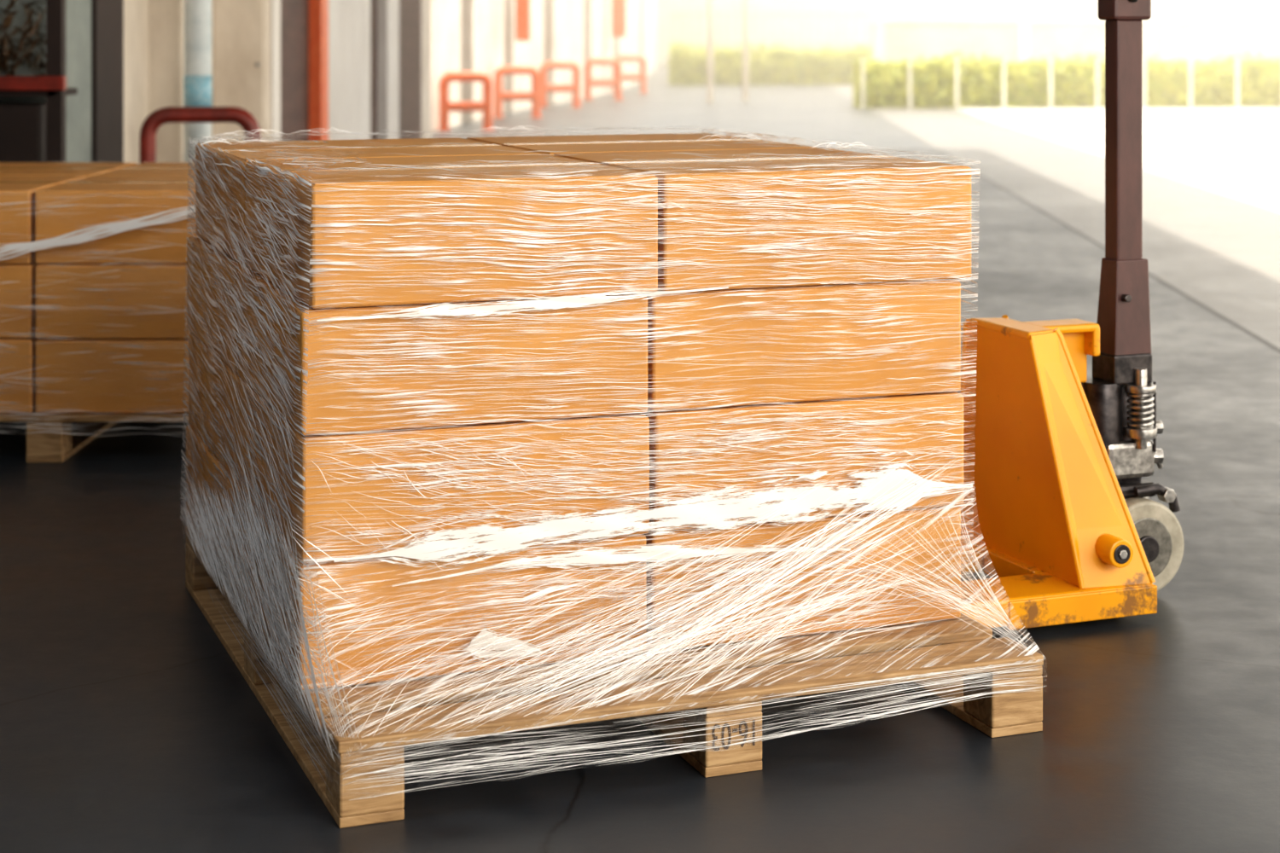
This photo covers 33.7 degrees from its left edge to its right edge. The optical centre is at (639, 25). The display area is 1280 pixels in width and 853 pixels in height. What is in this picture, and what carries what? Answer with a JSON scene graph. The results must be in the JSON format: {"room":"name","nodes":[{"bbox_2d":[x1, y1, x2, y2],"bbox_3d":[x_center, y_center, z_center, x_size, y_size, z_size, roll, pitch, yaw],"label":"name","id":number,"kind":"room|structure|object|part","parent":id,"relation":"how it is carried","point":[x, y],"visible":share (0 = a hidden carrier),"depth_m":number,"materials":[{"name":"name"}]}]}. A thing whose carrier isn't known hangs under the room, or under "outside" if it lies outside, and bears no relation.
{"room":"distribution center","nodes":[
{"label":"distribution center","id":0,"kind":"room"},
{"bbox_2d":[0,0,91,162],"bbox_3d":[-2.523,-0.900,8.600,0.424,4.200,0.600,0,0,0],"label":"wall","id":1,"kind":"structure","parent":0,"point":[78,12],"depth_m":8.65,"materials":[{"name":"grey paint"}]},
{"bbox_2d":[123,0,148,163],"bbox_3d":[-2.492,-0.900,10.850,0.400,4.200,3.119,0,0,2],"label":"wall","id":2,"kind":"structure","parent":0,"point":[136,12],"depth_m":9.76,"materials":[{"name":"beige paint"}]},
{"bbox_2d":[91,0,123,162],"bbox_3d":[-2.482,-0.900,9.100,0.416,4.200,0.400,0,0,0],"label":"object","id":3,"kind":"structure","parent":2,"relation":"attached to","point":[107,15],"depth_m":9.05,"materials":[{"name":"grey metal"}]},
{"bbox_2d":[148,0,183,162],"bbox_3d":[-2.315,-0.900,10.225,0.299,4.200,0.450,0,0,0],"label":"wall","id":4,"kind":"structure","parent":0,"point":[165,17],"depth_m":10.00,"materials":[{"name":"beige paint"}]},
{"bbox_2d":[308,0,328,140],"bbox_3d":[-2.277,-0.900,13.925,0.410,4.200,0.250,0,0,0],"label":"post","id":5,"kind":"object","parent":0,"point":[318,9],"visible":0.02,"depth_m":13.80,"materials":[{"name":"metal"}]},
{"bbox_2d":[328,0,370,139],"bbox_3d":[-2.265,-0.900,14.975,0.400,4.200,1.868,0,0,2],"label":"wall","id":6,"kind":"structure","parent":0,"point":[349,20],"depth_m":15.00,"materials":[{"name":"white paint"}]},
{"bbox_2d":[370,0,377,139],"label":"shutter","id":7,"kind":"object","parent":6,"relation":"attached to","point":[373,2],"depth_m":16.32,"materials":[{"name":"metal"}]},
{"bbox_2d":[377,0,399,139],"bbox_3d":[-2.161,-0.900,16.800,0.424,4.200,0.600,0,0,0],"label":"wall","id":8,"kind":"structure","parent":0,"point":[387,10],"depth_m":16.52,"materials":[{"name":"white paint"}]},
{"bbox_2d":[421,0,430,138],"bbox_3d":[-2.144,-0.900,19.200,0.424,4.200,0.600,0,0,0],"label":"wall","id":9,"kind":"structure","parent":0,"point":[426,4],"depth_m":19.21,"materials":[{"name":"beige paint"}]},
{"bbox_2d":[430,0,438,133],"bbox_3d":[-2.607,-0.900,21.850,0.400,4.200,4.720,0,0,2],"label":"wall","id":10,"kind":"structure","parent":0,"point":[434,3],"depth_m":23.91,"materials":[{"name":"beige paint"}]},
{"bbox_2d":[0,64,1279,852],"bbox_3d":[-3.564,1.200,32.000,16.873,0.001,76.000,0,0,0],"label":"floor","id":11,"kind":"structure","parent":0,"point":[128,725],"depth_m":3.64,"materials":[{"name":"concrete"}]},
{"bbox_2d":[0,0,77,162],"bbox_3d":[-2.625,0.200,8.144,0.910,2.000,0.394,0,0,0],"label":"storage rack","id":12,"kind":"object","parent":11,"relation":"on","point":[29,131],"visible":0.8,"depth_m":8.02,"materials":[{"name":"black metal"}]},
{"bbox_2d":[0,87,77,97],"bbox_3d":[-2.645,0.258,8.150,0.870,0.025,0.300,0,0,0],"label":"shelf","id":13,"kind":"object","parent":12,"relation":"attached to","point":[69,91],"depth_m":8.00,"materials":[{"name":"black metal"}]},
{"bbox_3d":[-2.220,0.200,8.030,0.060,2.000,0.060,0,0,0],"label":"post","id":14,"kind":"part","parent":12,"relation":"part of","materials":[{"name":"metal"}]},
{"bbox_2d":[0,410,188,462],"bbox_3d":[-1.663,1.135,6.404,1.206,0.130,1.220,0,0,1],"label":"wooden pallet","id":15,"kind":"object","parent":11,"relation":"on","point":[41,447],"visible":0.16,"depth_m":5.79,"materials":[{"name":"brown wood"}]},
{"bbox_2d":[0,162,197,413],"bbox_3d":[-1.664,0.760,6.402,1.204,0.614,1.201,0,0,1],"label":"cardboard boxes","id":16,"kind":"object","parent":15,"relation":"on","point":[91,317],"visible":0.66,"depth_m":5.80},
{"bbox_2d":[0,193,195,436],"bbox_3d":[-1.592,0.783,6.397,1.368,0.678,1.255,0,0,1],"label":"wrap","id":17,"kind":"object","parent":16,"relation":"attached to","point":[115,228],"visible":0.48,"depth_m":5.77,"materials":[{"name":"white"}]},
{"bbox_2d":[183,0,212,162],"bbox_3d":[-2.041,-0.900,9.750,0.144,4.200,0.144,0,0,45],"label":"drain pipe","id":18,"kind":"object","parent":11,"relation":"on","point":[197,14],"visible":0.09,"depth_m":9.70,"materials":[{"name":"white metal"}]},
{"bbox_2d":[183,75,212,106],"bbox_3d":[-2.041,0.305,9.750,0.130,0.150,0.130,0,0,0],"label":"band","id":19,"kind":"object","parent":18,"relation":"attached to","point":[197,89],"depth_m":9.70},
{"bbox_2d":[139,106,261,163],"bbox_3d":[-1.873,0.773,9.000,0.580,0.854,0.140,0,0,-7],"label":"bollard","id":20,"kind":"object","parent":11,"relation":"on","point":[154,120],"visible":0.41,"depth_m":8.97,"materials":[{"name":"red metal"}]},
{"bbox_2d":[212,0,280,142],"bbox_3d":[-2.064,0.250,11.035,0.325,1.900,0.330,0,0,0],"label":"wall","id":21,"kind":"structure","parent":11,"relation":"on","point":[247,33],"depth_m":10.89,"materials":[{"name":"beige paint"}]},
{"bbox_3d":[-1.908,0.250,11.065,0.013,1.500,0.230,0,0,0],"label":"panel","id":22,"kind":"part","parent":21,"relation":"part of","materials":[{"name":"white paint"}]},
{"bbox_2d":[438,0,460,130],"bbox_3d":[-2.490,-0.900,24.900,0.498,4.200,1.457,0,0,6],"label":"bay","id":23,"kind":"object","parent":11,"relation":"on","point":[449,10],"visible":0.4,"depth_m":24.96,"materials":[{"name":"beige paint"}]},
{"bbox_2d":[436,71,494,131],"bbox_3d":[-1.978,0.863,24.000,0.640,0.675,0.140,0,0,-14],"label":"bollard","id":24,"kind":"object","parent":11,"relation":"on","point":[445,106],"visible":0.93,"depth_m":23.96,"materials":[{"name":"metal"}]},
{"bbox_2d":[460,0,503,122],"bbox_3d":[-2.217,-0.900,27.500,0.497,4.200,2.269,0,0,6],"label":"wall","id":25,"kind":"structure","parent":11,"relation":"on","point":[481,20],"depth_m":26.88,"materials":[{"name":"beige paint"}]},
{"bbox_2d":[492,65,541,118],"bbox_3d":[-1.600,0.863,27.500,0.640,0.675,0.140,0,0,-14],"label":"bollard","id":26,"kind":"object","parent":11,"relation":"on","point":[499,96],"visible":0.97,"depth_m":27.46,"materials":[{"name":"metal"}]},
{"bbox_2d":[503,0,543,111],"bbox_3d":[-1.851,-0.900,30.450,0.495,4.200,2.389,0,0,8],"label":"bay","id":27,"kind":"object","parent":11,"relation":"on","point":[515,53],"visible":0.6,"depth_m":29.86,"materials":[{"name":"beige paint"}]},
{"bbox_2d":[515,0,529,40],"bbox_3d":[-1.556,-0.175,28.000,0.180,0.750,0.200,0,0,0],"label":"sign","id":28,"kind":"object","parent":27,"relation":"attached to","point":[522,7],"visible":1,"depth_m":27.90,"materials":[{"name":"paint"}]},
{"bbox_2d":[539,61,581,107],"bbox_3d":[-1.177,0.863,31.000,0.640,0.675,0.140,0,0,-14],"label":"bollard","id":29,"kind":"object","parent":11,"relation":"on","point":[574,88],"visible":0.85,"depth_m":30.96,"materials":[{"name":"metal"}]},
{"bbox_2d":[543,0,583,104],"bbox_3d":[-1.373,-0.900,33.450,0.493,4.200,2.418,0,0,10],"label":"wall","id":30,"kind":"structure","parent":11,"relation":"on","point":[563,20],"depth_m":32.97,"materials":[{"name":"beige paint"}]},
{"bbox_2d":[583,0,613,97],"bbox_3d":[-0.894,-0.900,36.650,0.496,4.200,2.785,0,0,7],"label":"bay","id":31,"kind":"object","parent":11,"relation":"on","point":[598,40],"visible":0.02,"depth_m":36.15,"materials":[{"name":"beige paint"}]},
{"bbox_2d":[611,0,625,36],"bbox_3d":[-0.374,-0.175,37.100,0.239,0.750,0.200,0,0,0],"label":"sign","id":32,"kind":"object","parent":31,"relation":"attached to","point":[618,6],"visible":1,"depth_m":37.00,"materials":[{"name":"paint"}]},
{"bbox_2d":[583,58,623,100],"bbox_3d":[-0.591,0.863,34.000,0.640,0.675,0.140,0,0,-14],"label":"bollard","id":33,"kind":"object","parent":11,"relation":"on","point":[589,82],"visible":1,"depth_m":33.96,"materials":[{"name":"metal"}]},
{"bbox_2d":[185,526,1043,828],"bbox_3d":[-0.142,1.135,4.051,1.222,0.130,1.462,0,0,-21],"label":"wooden pallet","id":34,"kind":"object","parent":11,"relation":"on","point":[956,644],"visible":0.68,"depth_m":3.45,"materials":[{"name":"brown wood"}]},
{"bbox_2d":[186,133,971,690],"bbox_3d":[-0.194,0.660,4.190,1.223,0.815,1.294,0,0,-20],"label":"cardboard boxes","id":35,"kind":"object","parent":34,"relation":"on","point":[739,357],"visible":0.74,"depth_m":3.60},
{"bbox_2d":[180,124,1045,800],"bbox_3d":[-0.154,0.691,4.082,1.294,0.936,1.565,0,0,-20],"label":"wrap","id":36,"kind":"object","parent":35,"relation":"attached to","point":[898,489],"visible":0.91,"depth_m":3.55,"materials":[{"name":"white"}]},
{"bbox_2d":[613,0,639,89],"bbox_3d":[-0.446,-0.900,41.500,0.498,4.200,5.055,0,0,4],"label":"bay","id":37,"kind":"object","parent":11,"relation":"on","point":[629,44],"visible":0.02,"depth_m":41.55,"materials":[{"name":"beige paint"}]},
{"bbox_2d":[610,55,648,93],"bbox_3d":[-0.182,0.863,37.500,0.640,0.675,0.140,0,0,-14],"label":"bollard","id":38,"kind":"object","parent":11,"relation":"on","point":[642,77],"visible":0.78,"depth_m":37.49,"materials":[{"name":"metal"}]},
{"bbox_2d":[640,0,657,77],"bbox_3d":[0.031,-0.900,53.000,0.500,4.200,14.022,0,0,2],"label":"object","id":39,"kind":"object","parent":11,"relation":"on","point":[648,8],"visible":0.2,"depth_m":51.69,"materials":[{"name":"beige paint"}]},
{"bbox_2d":[707,0,713,102],"bbox_3d":[1.310,-1.325,33.000,0.580,5.050,0.160,0,0,0],"label":"lamp post","id":40,"kind":"object","parent":11,"relation":"on","point":[710,2],"visible":1,"depth_m":32.96,"materials":[{"name":"beige metal"}]},
{"bbox_2d":[742,0,748,99],"bbox_3d":[1.910,-1.325,34.000,0.580,5.050,0.160,0,0,0],"label":"lamp post","id":41,"kind":"object","parent":11,"relation":"on","point":[745,2],"visible":1,"depth_m":33.96,"materials":[{"name":"metal"}]},
{"bbox_2d":[826,84,1279,352],"bbox_3d":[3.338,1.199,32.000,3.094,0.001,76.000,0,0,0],"label":"joint","id":42,"kind":"object","parent":11,"relation":"on","point":[1232,322],"depth_m":10.14,"materials":[{"name":"black rubber"}]},
{"bbox_2d":[959,0,1184,630],"bbox_3d":[0.260,0.435,4.227,1.852,1.530,0.563,0,0,-21],"label":"jack","id":43,"kind":"object","parent":11,"relation":"on","point":[1068,525],"visible":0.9,"depth_m":4.45,"materials":[{"name":"yellow paint"}]},
{"bbox_3d":[0.774,0.879,4.436,0.053,0.489,0.489,0,0,-21],"label":"plate","id":44,"kind":"part","parent":43,"relation":"part of","materials":[{"name":"yellow paint"}]},
{"bbox_3d":[0.889,0.639,4.481,0.150,0.018,0.090,0,0,-21],"label":"pump arm plate","id":45,"kind":"part","parent":43,"relation":"part of","materials":[{"name":"yellow paint"}]},
{"bbox_3d":[1.039,0.347,4.538,0.066,0.725,0.050,0,0,-21],"label":"handle post","id":46,"kind":"part","parent":43,"relation":"part of","materials":[{"name":"brown metal"}]},
{"bbox_3d":[1.066,0.815,4.495,0.026,0.170,0.026,0,0,-21],"label":"pump rod","id":47,"kind":"part","parent":43,"relation":"part of","materials":[{"name":"metal"}]},
{"bbox_3d":[1.066,0.865,4.495,0.068,0.020,0.068,0,0,-21],"label":"spring seat","id":48,"kind":"part","parent":43,"relation":"part of","materials":[{"name":"metal"}]},
{"bbox_3d":[1.098,0.835,4.508,0.006,0.150,0.006,0,0,-21],"label":"release chain","id":49,"kind":"part","parent":43,"relation":"part of","materials":[{"name":"silver metal"}]},
{"bbox_3d":[1.096,0.865,4.544,0.053,0.029,0.029,0,0,-10],"label":"valve knob","id":50,"kind":"part","parent":43,"relation":"part of","materials":[{"name":"metal"}]},
{"bbox_3d":[1.096,1.001,4.473,0.104,0.063,0.024,0,0,-15],"label":"yoke arm","id":51,"kind":"part","parent":43,"relation":"part of","materials":[{"name":"metal"}]},
{"bbox_3d":[1.108,0.925,4.532,0.034,0.054,0.012,0,0,-21],"label":"release lever","id":52,"kind":"part","parent":43,"relation":"part of","materials":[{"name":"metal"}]},
{"bbox_2d":[826,84,1279,349],"bbox_3d":[3.701,1.200,32.000,3.797,0.001,76.000,0,0,0],"label":"pavement","id":53,"kind":"structure","parent":0,"point":[1221,251],"depth_m":13.66,"materials":[{"name":"concrete"}]},
{"bbox_2d":[953,106,1279,212],"bbox_3d":[31.800,1.200,42.000,56.400,0.001,96.000,0,0,0],"label":"ground","id":54,"kind":"structure","parent":0,"point":[1233,152],"depth_m":22.59,"materials":[{"name":"concrete"}]},
{"bbox_2d":[667,41,871,84],"bbox_3d":[3.381,0.800,43.396,5.745,0.945,1.077,0,0,-2],"label":"hedge","id":55,"kind":"object","parent":54,"relation":"on","point":[774,66],"visible":0.66,"depth_m":43.01,"materials":[{"name":"green plant"}]},
{"bbox_2d":[657,0,1279,63],"bbox_3d":[19.500,-2.300,67.500,51.000,7.000,3.000,0,0,0],"label":"sky","id":56,"kind":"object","parent":54,"relation":"on","point":[932,8],"visible":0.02,"depth_m":66.00,"materials":[{"name":"paint"}]},
{"bbox_2d":[861,57,1239,109],"bbox_3d":[11.700,0.830,30.668,17.059,0.740,0.045,0,0,-2],"label":"fence","id":57,"kind":"object","parent":54,"relation":"on","point":[1003,59],"visible":0.98,"depth_m":30.42,"materials":[{"name":"white metal"}]},
{"bbox_3d":[3.200,0.830,30.328,0.044,0.740,0.044,0,0,0],"label":"post","id":58,"kind":"part","parent":57,"relation":"part of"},
{"bbox_3d":[3.880,0.830,30.355,0.044,0.740,0.044,0,0,0],"label":"post","id":59,"kind":"part","parent":57,"relation":"part of","materials":[{"name":"white metal"}]},
{"bbox_3d":[4.560,0.830,30.382,0.044,0.740,0.044,0,0,0],"label":"post","id":60,"kind":"part","parent":57,"relation":"part of","materials":[{"name":"white metal"}]},
{"bbox_3d":[5.240,0.830,30.410,0.044,0.740,0.044,0,0,0],"label":"post","id":61,"kind":"part","parent":57,"relation":"part of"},
{"bbox_3d":[5.920,0.830,30.437,0.044,0.740,0.044,0,0,0],"label":"post","id":62,"kind":"part","parent":57,"relation":"part of","materials":[{"name":"white metal"}]},
{"bbox_3d":[6.600,0.830,30.464,0.044,0.740,0.044,0,0,0],"label":"post","id":63,"kind":"part","parent":57,"relation":"part of","materials":[{"name":"white metal"}]},
{"bbox_3d":[7.280,0.830,30.491,0.044,0.740,0.044,0,0,0],"label":"post","id":64,"kind":"part","parent":57,"relation":"part of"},
{"bbox_3d":[7.960,0.830,30.518,0.044,0.740,0.044,0,0,0],"label":"post","id":65,"kind":"part","parent":57,"relation":"part of","materials":[{"name":"white metal"}]},
{"bbox_3d":[8.640,0.830,30.546,0.044,0.740,0.044,0,0,0],"label":"post","id":66,"kind":"part","parent":57,"relation":"part of","materials":[{"name":"white metal"}]},
{"bbox_2d":[853,51,1279,108],"bbox_3d":[11.585,0.812,31.526,16.922,0.932,1.075,0,0,-2],"label":"hedge","id":67,"kind":"object","parent":54,"relation":"on","point":[933,80],"visible":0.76,"depth_m":30.96,"materials":[{"name":"green plant"}]},
{"bbox_2d":[871,23,1279,61],"bbox_3d":[22.100,0.575,38.150,35.800,1.250,0.300,0,0,0],"label":"wall","id":68,"kind":"structure","parent":54,"relation":"on","point":[1198,41],"depth_m":38.00,"materials":[{"name":"paint"}]},
{"bbox_2d":[873,23,884,61],"bbox_3d":[4.300,0.575,37.960,0.200,1.250,0.080,0,0,0],"label":"pier","id":69,"kind":"object","parent":68,"relation":"attached to","point":[879,28],"visible":0.56,"depth_m":37.92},
{"bbox_2d":[1018,23,1029,61],"bbox_3d":[6.900,0.575,37.960,0.200,1.250,0.080,0,0,0],"label":"pier","id":70,"kind":"object","parent":68,"relation":"attached to","point":[1023,28],"visible":0.53,"depth_m":37.92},
{"bbox_2d":[871,18,1279,23],"bbox_3d":[22.100,-0.090,38.150,35.800,0.080,0.420,0,0,0],"label":"coping","id":71,"kind":"object","parent":68,"relation":"on","point":[873,20],"visible":1,"depth_m":37.94},
{"bbox_2d":[1162,23,1174,61],"bbox_3d":[9.500,0.575,37.960,0.200,1.250,0.080,0,0,0],"label":"pier","id":72,"kind":"object","parent":68,"relation":"attached to","point":[1167,28],"visible":0.54,"depth_m":37.92,"materials":[{"name":"white"}]},
{"bbox_3d":[-2.363,-2.350,12.300,0.974,1.300,14.200,0,0,0],"label":"header","id":73,"kind":"object","parent":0,"visible":0},
{"bbox_2d":[280,0,308,140],"bbox_3d":[-2.390,-0.900,13.125,0.400,4.200,1.467,0,0,2],"label":"shutter","id":74,"kind":"object","parent":73,"relation":"attached to","point":[294,14],"visible":0.02,"depth_m":13.34,"materials":[{"name":"metal"}]},
{"bbox_2d":[399,0,421,139],"label":"shutter","id":75,"kind":"object","parent":73,"relation":"attached to","point":[410,65],"depth_m":18.22,"materials":[{"name":"grey metal"}]}
]}

